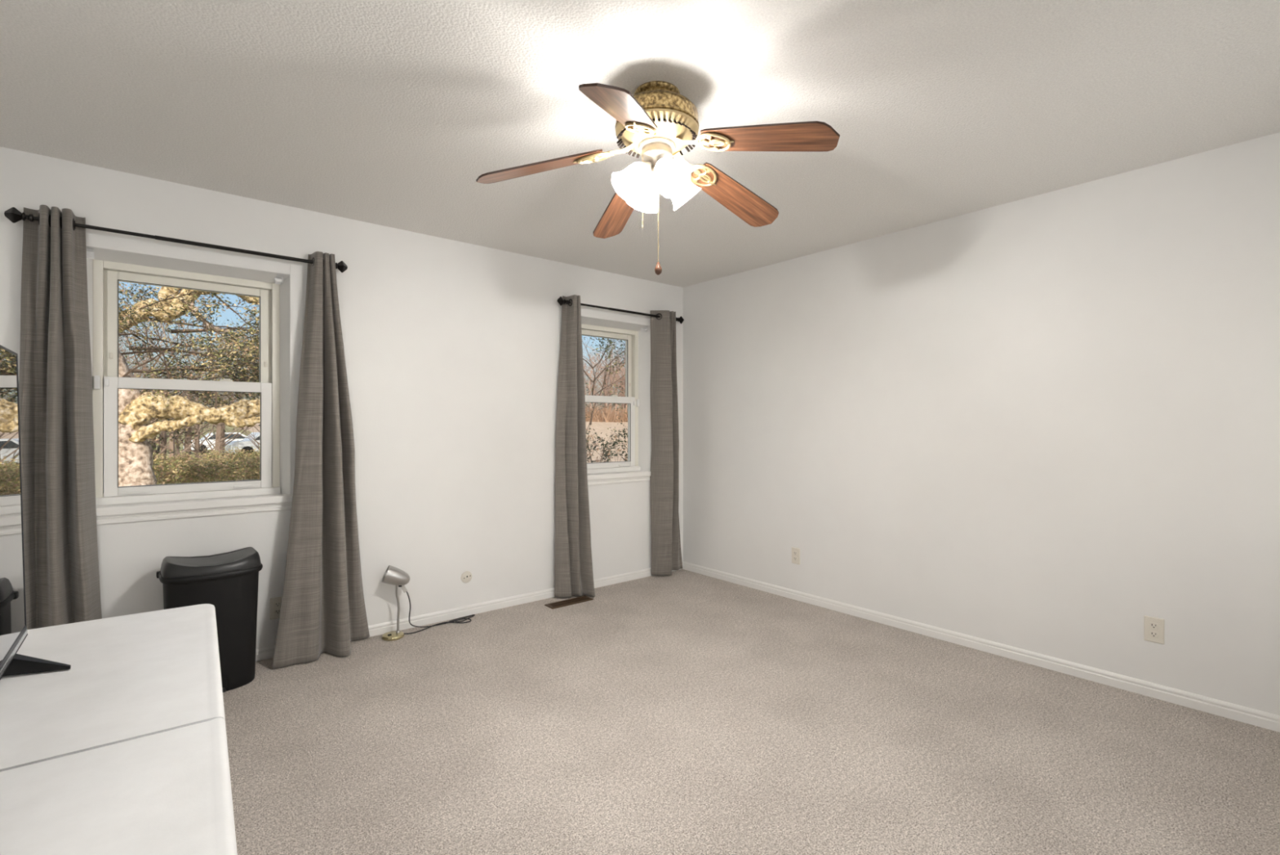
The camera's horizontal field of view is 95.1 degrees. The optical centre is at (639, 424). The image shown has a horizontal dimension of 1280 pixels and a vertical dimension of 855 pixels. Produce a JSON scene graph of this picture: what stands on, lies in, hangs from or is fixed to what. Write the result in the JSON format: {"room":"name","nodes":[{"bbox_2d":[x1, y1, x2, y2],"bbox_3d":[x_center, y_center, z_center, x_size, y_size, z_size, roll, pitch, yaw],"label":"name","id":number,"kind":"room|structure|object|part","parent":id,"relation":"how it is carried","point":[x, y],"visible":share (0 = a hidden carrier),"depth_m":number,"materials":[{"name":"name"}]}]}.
{"room":"bedroom","nodes":[
{"label":"bedroom","id":0,"kind":"room"},
{"bbox_2d":[0,146,682,648],"bbox_3d":[-1.464,0.028,3.696,4.900,2.440,0.200,0,0,-40],"label":"wall","id":1,"kind":"structure","parent":0,"point":[451,347],"depth_m":3.61,"materials":[{"name":"paint"}]},
{"bbox_2d":[86,248,94,258],"bbox_3d":[-2.546,-0.791,2.708,0.032,0.034,0.046,0,0,-40],"label":"bracket","id":2,"kind":"object","parent":1,"relation":"attached to","point":[90,253],"visible":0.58,"depth_m":2.71,"materials":[{"name":"white plastic"}]},
{"bbox_2d":[4,207,347,272],"bbox_3d":[-2.175,-0.881,2.900,1.324,0.079,0.119,0,0,-40],"label":"curtain rod","id":3,"kind":"object","parent":1,"relation":"attached to","point":[14,215],"visible":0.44,"depth_m":2.80,"materials":[{"name":"black metal"}]},
{"bbox_2d":[18,204,102,629],"bbox_3d":[-2.519,0.148,2.558,0.294,2.170,0.165,0,0,-40],"label":"curtain","id":4,"kind":"object","parent":3,"relation":"hanging from","point":[60,544],"visible":0.75,"depth_m":2.54,"materials":[{"name":"grey fabric"}]},
{"bbox_2d":[271,251,369,668],"bbox_3d":[-1.710,0.152,3.185,0.511,2.179,0.232,0,0,-40],"label":"curtain","id":5,"kind":"object","parent":3,"relation":"hanging from","point":[323,608],"visible":1,"depth_m":3.16,"materials":[{"name":"grey fabric"}]},
{"bbox_2d":[85,233,302,524],"bbox_3d":[-2.285,-0.206,3.002,0.949,1.339,0.222,0,0,-40],"label":"window","id":6,"kind":"structure","parent":1,"relation":"in","point":[114,504],"depth_m":2.98,"materials":[{"name":"white plastic"}]},
{"bbox_2d":[93,375,109,389],"bbox_3d":[-2.568,-0.202,2.793,0.053,0.064,0.016,0,0,-40],"label":"sensor","id":7,"kind":"object","parent":6,"relation":"attached to","point":[96,378],"visible":1,"depth_m":2.78,"materials":[{"name":"white plastic"}]},
{"bbox_3d":[-2.336,-0.467,3.063,0.668,0.571,0.028,0,0,-40],"label":"sash","id":8,"kind":"part","parent":6,"relation":"part of","materials":[{"name":"white plastic"}]},
{"bbox_3d":[-2.313,0.057,3.036,0.688,0.578,0.034,0,0,-40],"label":"sash","id":9,"kind":"part","parent":6,"relation":"part of","materials":[{"name":"white plastic"}]},
{"bbox_3d":[-2.263,0.384,2.975,0.849,0.076,0.152,0,0,-40],"label":"sill","id":10,"kind":"part","parent":6,"relation":"part of","materials":[{"name":"white paint"}]},
{"bbox_2d":[275,275,283,284],"bbox_3d":[-1.971,-0.789,3.197,0.032,0.034,0.046,0,0,-40],"label":"bracket","id":11,"kind":"object","parent":6,"relation":"attached to","point":[278,280],"visible":1,"depth_m":3.20,"materials":[{"name":"white plastic"}]},
{"bbox_2d":[270,595,282,619],"bbox_3d":[-1.952,0.986,3.156,0.071,0.114,0.009,0,0,-40],"label":"wall outlet","id":12,"kind":"object","parent":1,"relation":"attached to","point":[275,602],"visible":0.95,"depth_m":3.15,"materials":[{"name":"beige plastic"}]},
{"bbox_2d":[274,608,280,614],"bbox_3d":[-1.951,1.006,3.155,0.034,0.027,0.004,0,0,-40],"label":"receptacle","id":13,"kind":"object","parent":12,"relation":"attached to","point":[277,611],"depth_m":3.15,"materials":[{"name":"black"}]},
{"bbox_2d":[274,601,281,607],"bbox_3d":[-1.951,0.967,3.155,0.034,0.027,0.004,0,0,-40],"label":"receptacle","id":14,"kind":"object","parent":12,"relation":"attached to","point":[277,604],"depth_m":3.15,"materials":[{"name":"black"}]},
{"bbox_2d":[461,570,471,582],"bbox_3d":[-1.133,0.996,3.833,0.076,0.076,0.011,0,0,-40],"label":"wall jack","id":15,"kind":"object","parent":1,"relation":"attached to","point":[466,576],"visible":1,"depth_m":3.83,"materials":[{"name":"beige plastic"}]},
{"bbox_2d":[255,567,682,661],"bbox_3d":[-1.455,1.216,3.566,4.750,0.064,0.012,0,0,-40],"label":"baseboard","id":16,"kind":"structure","parent":1,"relation":"attached to","point":[266,652],"depth_m":3.85,"materials":[{"name":"white paint"}]},
{"bbox_2d":[558,305,651,485],"bbox_3d":[-0.288,-0.206,4.655,0.949,1.339,0.222,0,0,-40],"label":"window","id":17,"kind":"structure","parent":1,"relation":"in","point":[629,471],"depth_m":4.77,"materials":[{"name":"white plastic"}]},
{"bbox_3d":[-0.339,-0.467,4.716,0.668,0.571,0.028,0,0,-40],"label":"sash","id":18,"kind":"part","parent":17,"relation":"part of","materials":[{"name":"clear glass"}]},
{"bbox_3d":[-0.334,-0.212,4.710,0.765,1.151,0.080,0,0,-40],"label":"frame","id":19,"kind":"part","parent":17,"relation":"part of","materials":[{"name":"white plastic"}]},
{"bbox_3d":[-0.316,0.057,4.689,0.688,0.578,0.034,0,0,-40],"label":"sash","id":20,"kind":"part","parent":17,"relation":"part of","materials":[{"name":"white plastic"}]},
{"bbox_3d":[-0.266,0.384,4.628,0.849,0.076,0.152,0,0,-40],"label":"sill","id":21,"kind":"part","parent":17,"relation":"part of","materials":[{"name":"white paint"}]},
{"bbox_2d":[633,399,639,406],"bbox_3d":[-0.030,-0.182,4.893,0.053,0.064,0.016,0,0,-40],"label":"sensor","id":22,"kind":"object","parent":17,"relation":"attached to","point":[637,400],"visible":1,"depth_m":4.89,"materials":[{"name":"white plastic"}]},
{"bbox_2d":[556,296,684,324],"bbox_3d":[-0.126,-0.881,4.596,1.244,0.079,0.119,0,0,-40],"label":"curtain rod","id":23,"kind":"object","parent":1,"relation":"attached to","point":[560,300],"visible":0.59,"depth_m":4.50,"materials":[{"name":"black metal"}]},
{"bbox_2d":[554,294,595,597],"bbox_3d":[-0.428,0.150,4.268,0.354,2.173,0.198,0,0,-40],"label":"curtain","id":24,"kind":"object","parent":23,"relation":"hanging from","point":[573,563],"visible":1,"depth_m":4.24,"materials":[{"name":"grey fabric"}]},
{"bbox_2d":[649,310,682,575],"bbox_3d":[0.260,0.150,4.878,0.369,2.173,0.145,0,0,-40],"label":"curtain","id":25,"kind":"object","parent":23,"relation":"hanging from","point":[666,553],"visible":1,"depth_m":4.80,"materials":[{"name":"grey fabric"}]},
{"bbox_2d":[640,327,647,332],"bbox_3d":[0.034,-0.789,4.856,0.032,0.034,0.046,0,0,-40],"label":"bracket","id":26,"kind":"object","parent":1,"relation":"attached to","point":[642,329],"visible":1,"depth_m":4.86,"materials":[{"name":"white plastic"}]},
{"bbox_2d":[0,0,1279,287],"bbox_3d":[-0.008,-1.252,1.818,5.050,0.120,4.950,0,0,-40],"label":"ceiling","id":27,"kind":"structure","parent":0,"point":[385,113],"depth_m":2.14,"materials":[{"name":"white paint"}]},
{"bbox_2d":[475,80,839,275],"bbox_3d":[0.103,-0.865,2.140,1.184,0.654,1.225,0,0,-40],"label":"ceiling fan","id":28,"kind":"object","parent":27,"relation":"hanging from","point":[656,122],"visible":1,"depth_m":2.04,"materials":[{"name":"brown wood"}]},
{"bbox_3d":[-0.359,-0.918,2.090,0.458,0.007,0.140,-14,13,-3],"label":"blade","id":29,"kind":"part","parent":28,"relation":"part of","materials":[{"name":"brown wood"}]},
{"bbox_3d":[-0.087,-0.918,2.503,0.140,0.007,0.458,-13,-9,-23],"label":"blade","id":30,"kind":"part","parent":28,"relation":"part of","materials":[{"name":"brown wood"}]},
{"bbox_3d":[-0.050,-0.918,1.704,0.140,0.007,0.458,12,16,12],"label":"blade","id":31,"kind":"part","parent":28,"relation":"part of","materials":[{"name":"brown wood"}]},
{"bbox_3d":[-0.035,-0.859,2.071,0.138,0.141,0.124,0,0,-40],"label":"lamp shade","id":32,"kind":"part","parent":28,"relation":"part of","materials":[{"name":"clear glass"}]},
{"bbox_3d":[-0.018,-0.876,2.075,0.072,0.075,0.053,0,0,-40],"label":"bulb","id":33,"kind":"part","parent":28,"relation":"part of","materials":[{"name":"white glass"}]},
{"bbox_3d":[0.023,-0.859,2.206,0.124,0.141,0.138,0,0,-40],"label":"lamp shade","id":34,"kind":"part","parent":28,"relation":"part of","materials":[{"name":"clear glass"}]},
{"bbox_3d":[0.009,-0.833,2.089,0.004,0.262,0.004,0,0,-40],"label":"pull chain","id":35,"kind":"part","parent":28,"relation":"part of","materials":[{"name":"gold metal"}]},
{"bbox_2d":[641,160,652,173],"bbox_3d":[0.018,-0.916,2.092,0.061,0.055,0.053,0,0,-40],"label":"bulb","id":36,"kind":"object","parent":28,"relation":"attached to","point":[646,166],"depth_m":2.06,"materials":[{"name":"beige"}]},
{"bbox_3d":[0.061,-1.034,2.109,0.300,0.060,0.300,0,0,-40],"label":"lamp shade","id":37,"kind":"part","parent":28,"relation":"part of","materials":[{"name":"gold metal"}]},
{"bbox_3d":[0.065,-0.728,2.099,0.004,0.322,0.004,0,0,-4],"label":"pull chain","id":38,"kind":"part","parent":28,"relation":"part of","materials":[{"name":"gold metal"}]},
{"bbox_3d":[0.065,-0.560,2.099,0.027,0.046,0.027,0,0,-40],"label":"pull knob","id":39,"kind":"part","parent":28,"relation":"part of","materials":[{"name":"brown wood"}]},
{"bbox_3d":[0.096,-0.876,2.030,0.053,0.075,0.072,0,0,-40],"label":"bulb","id":40,"kind":"part","parent":28,"relation":"part of","materials":[{"name":"white glass"}]},
{"bbox_3d":[0.100,-0.859,2.013,0.124,0.141,0.138,0,0,-40],"label":"lamp shade","id":41,"kind":"part","parent":28,"relation":"part of","materials":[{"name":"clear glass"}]},
{"bbox_3d":[0.158,-0.859,2.148,0.138,0.141,0.124,0,0,-40],"label":"lamp shade","id":42,"kind":"part","parent":28,"relation":"part of","materials":[{"name":"white glass"}]},
{"bbox_3d":[0.390,-0.918,2.372,0.458,0.007,0.140,17,-23,-37],"label":"blade","id":43,"kind":"part","parent":28,"relation":"part of","materials":[{"name":"brown wood"}]},
{"bbox_3d":[0.413,-0.918,1.878,0.458,0.007,0.140,16,-3,32],"label":"blade","id":44,"kind":"part","parent":28,"relation":"part of","materials":[{"name":"brown wood"}]},
{"bbox_2d":[222,568,1279,854],"bbox_3d":[-0.008,1.308,1.818,5.050,0.120,4.950,0,0,-40],"label":"floor","id":45,"kind":"structure","parent":0,"point":[682,712],"depth_m":2.31,"materials":[{"name":"beige carpet"}]},
{"bbox_2d":[0,604,237,854],"bbox_3d":[-1.029,0.878,0.796,0.760,0.740,1.660,0,0,-37],"label":"folding table","id":46,"kind":"object","parent":45,"relation":"on","point":[122,749],"visible":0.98,"depth_m":0.94,"materials":[{"name":"white plastic"}]},
{"bbox_2d":[0,344,71,679],"bbox_3d":[-1.011,0.174,0.852,0.200,0.667,1.200,0,0,-40],"label":"mirror","id":47,"kind":"object","parent":46,"relation":"on","point":[13,624],"visible":1,"depth_m":1.21,"materials":[{"name":"black"}]},
{"bbox_2d":[155,546,262,692],"bbox_3d":[-2.047,0.934,2.805,0.408,0.627,0.330,0,0,-42],"label":"trash can","id":48,"kind":"object","parent":45,"relation":"on","point":[228,581],"visible":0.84,"depth_m":2.74,"materials":[{"name":"black plastic"}]},
{"bbox_3d":[-2.049,0.653,2.807,0.382,0.065,0.311,0,0,-42],"label":"lid","id":49,"kind":"part","parent":48,"relation":"part of","materials":[{"name":"black plastic"}]},
{"bbox_2d":[382,564,475,640],"bbox_3d":[-1.272,1.036,3.598,0.597,0.424,0.136,0,0,-40],"label":"desk lamp","id":50,"kind":"object","parent":45,"relation":"on","point":[394,575],"visible":1,"depth_m":3.45,"materials":[{"name":"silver metal"}]},
{"bbox_3d":[-1.437,0.887,3.452,0.154,0.125,0.103,0,0,-22],"label":"lamp shade","id":51,"kind":"part","parent":50,"relation":"part of","materials":[{"name":"silver metal"}]},
{"bbox_3d":[-1.240,1.097,3.638,0.496,0.302,0.116,0,0,-40],"label":"power cord","id":52,"kind":"part","parent":50,"relation":"part of","materials":[{"name":"black rubber"}]},
{"bbox_2d":[544,595,593,608],"bbox_3d":[-0.496,1.244,4.118,0.340,0.006,0.112,0,0,-40],"label":"floor vent","id":53,"kind":"object","parent":45,"relation":"in","point":[582,598],"visible":1,"depth_m":4.10,"materials":[{"name":"brown metal"}]},
{"bbox_2d":[682,132,1279,715],"bbox_3d":[1.895,0.028,3.361,0.150,2.440,4.600,0,0,-40],"label":"wall","id":54,"kind":"structure","parent":0,"point":[1048,424],"depth_m":3.05,"materials":[{"name":"paint"}]},
{"bbox_2d":[791,546,799,564],"bbox_3d":[1.111,0.935,4.184,0.009,0.114,0.071,0,0,-40],"label":"wall outlet","id":55,"kind":"object","parent":54,"relation":"attached to","point":[795,551],"visible":1,"depth_m":4.18,"materials":[{"name":"beige plastic"}]},
{"bbox_2d":[682,560,1279,732],"bbox_3d":[1.833,1.216,3.309,0.012,0.064,4.600,0,0,-40],"label":"baseboard","id":56,"kind":"structure","parent":54,"relation":"attached to","point":[1257,717],"depth_m":3.05,"materials":[{"name":"white paint"}]},
{"bbox_2d":[1143,615,1164,644],"bbox_3d":[2.354,0.939,2.682,0.009,0.114,0.071,0,0,-40],"label":"wall outlet","id":57,"kind":"object","parent":54,"relation":"attached to","point":[1153,627],"visible":1,"depth_m":2.68,"materials":[{"name":"beige plastic"}]},
{"bbox_2d":[1149,631,1159,637],"bbox_3d":[2.352,0.959,2.681,0.004,0.027,0.034,0,0,-40],"label":"receptacle","id":58,"kind":"object","parent":57,"relation":"attached to","point":[1152,633],"depth_m":2.68,"materials":[{"name":"beige plastic"}]},
{"bbox_2d":[1149,622,1159,629],"bbox_3d":[2.352,0.919,2.681,0.004,0.027,0.034,0,0,-40],"label":"receptacle","id":59,"kind":"object","parent":57,"relation":"attached to","point":[1153,625],"depth_m":2.68,"materials":[{"name":"beige plastic"}]},
{"label":"outside","id":60,"kind":"structure","parent":0,"visible":0},
{"bbox_2d":[154,421,627,484],"bbox_3d":[-13.501,-0.338,84.593,200.000,4.781,139.800,0,0,-40],"label":"ground","id":61,"kind":"structure","parent":60,"point":[598,427],"depth_m":51.69,"materials":[{"name":"dry leaf litter"},{"name":"soil"}]},
{"bbox_2d":[118,281,260,486],"bbox_3d":[-6.363,-1.418,9.314,4.160,6.702,2.700,0,0,-40],"label":"gnarled tree","id":62,"kind":"object","parent":61,"relation":"on","point":[137,410],"visible":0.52,"depth_m":8.74,"materials":[{"name":"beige plant"}]},
{"bbox_2d":[119,284,260,475],"bbox_3d":[-18.980,-1.768,23.775,18.555,8.580,15.143,0,0,-34],"label":"trees","id":63,"kind":"object","parent":61,"relation":"on","point":[220,438],"visible":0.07,"depth_m":23.09,"materials":[{"name":"brown plant"}]},
{"bbox_2d":[119,283,260,465],"bbox_3d":[-8.415,-0.447,11.808,5.845,4.507,3.761,0,0,-24],"label":"evergreen tree","id":64,"kind":"object","parent":61,"relation":"on","point":[243,376],"visible":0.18,"depth_m":11.35,"materials":[{"name":"green plant"}]},
{"bbox_2d":[152,447,233,484],"bbox_3d":[-12.442,1.204,15.570,2.771,1.189,1.674,0,0,-40],"label":"brush","id":65,"kind":"object","parent":61,"relation":"on","point":[187,457],"visible":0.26,"depth_m":15.89,"materials":[{"name":"brown"}]},
{"bbox_2d":[153,454,260,484],"bbox_3d":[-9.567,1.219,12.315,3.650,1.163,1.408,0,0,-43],"label":"brush","id":66,"kind":"object","parent":61,"relation":"on","point":[159,477],"visible":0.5,"depth_m":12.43,"materials":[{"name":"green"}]},
{"bbox_2d":[183,431,246,453],"bbox_3d":[-28.860,1.244,40.606,4.250,1.420,1.760,0,0,-45],"label":"car","id":67,"kind":"object","parent":61,"relation":"on","point":[239,437],"visible":0.12,"depth_m":39.56,"materials":[{"name":"white paint"}]},
{"bbox_3d":[-28.806,0.794,40.659,2.300,0.360,1.720,0,0,-45],"label":"glass","id":68,"kind":"part","parent":67,"relation":"part of","materials":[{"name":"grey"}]},
{"bbox_2d":[200,444,260,480],"bbox_3d":[-12.480,1.210,19.061,3.399,1.183,1.511,0,0,-43],"label":"brush","id":69,"kind":"object","parent":61,"relation":"on","point":[240,453],"visible":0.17,"depth_m":18.50,"materials":[{"name":"brown"}]},
{"bbox_2d":[224,431,260,456],"bbox_3d":[-21.330,1.121,33.859,1.760,1.420,4.250,0,0,42],"label":"car","id":70,"kind":"object","parent":61,"relation":"on","point":[246,442],"visible":0.18,"depth_m":32.31,"materials":[{"name":"white paint"}]},
{"bbox_2d":[232,449,260,479],"bbox_3d":[-9.239,1.187,16.136,3.466,1.224,1.867,0,0,-40],"label":"brush","id":71,"kind":"object","parent":61,"relation":"on","point":[256,455],"visible":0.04,"depth_m":15.31,"materials":[{"name":"brown"}]},
{"bbox_2d":[582,336,627,414],"bbox_3d":[-2.571,-7.251,85.547,65.512,15.019,25.263,0,0,-40],"label":"woods","id":72,"kind":"object","parent":61,"relation":"on","point":[622,372],"visible":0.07,"depth_m":77.78,"materials":[{"name":"beige plant"}]},
{"bbox_2d":[582,336,627,462],"bbox_3d":[-0.878,-0.580,12.106,2.900,4.757,3.814,0,0,32],"label":"tree","id":73,"kind":"object","parent":61,"relation":"on","point":[610,341],"visible":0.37,"depth_m":12.31,"materials":[{"name":"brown plant"}]},
{"bbox_2d":[585,403,627,422],"bbox_3d":[-4.605,-0.907,69.029,47.905,3.269,7.082,0,0,-37],"label":"hedgerow","id":74,"kind":"object","parent":61,"relation":"on","point":[607,416],"visible":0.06,"depth_m":69.29,"materials":[{"name":"brown plant"}]},
{"bbox_2d":[586,422,627,462],"bbox_3d":[-0.398,0.888,7.828,2.155,1.829,1.320,0,0,15],"label":"leafy shrub","id":75,"kind":"object","parent":61,"relation":"on","point":[606,454],"visible":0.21,"depth_m":8.05,"materials":[{"name":"green plant"}]}
]}

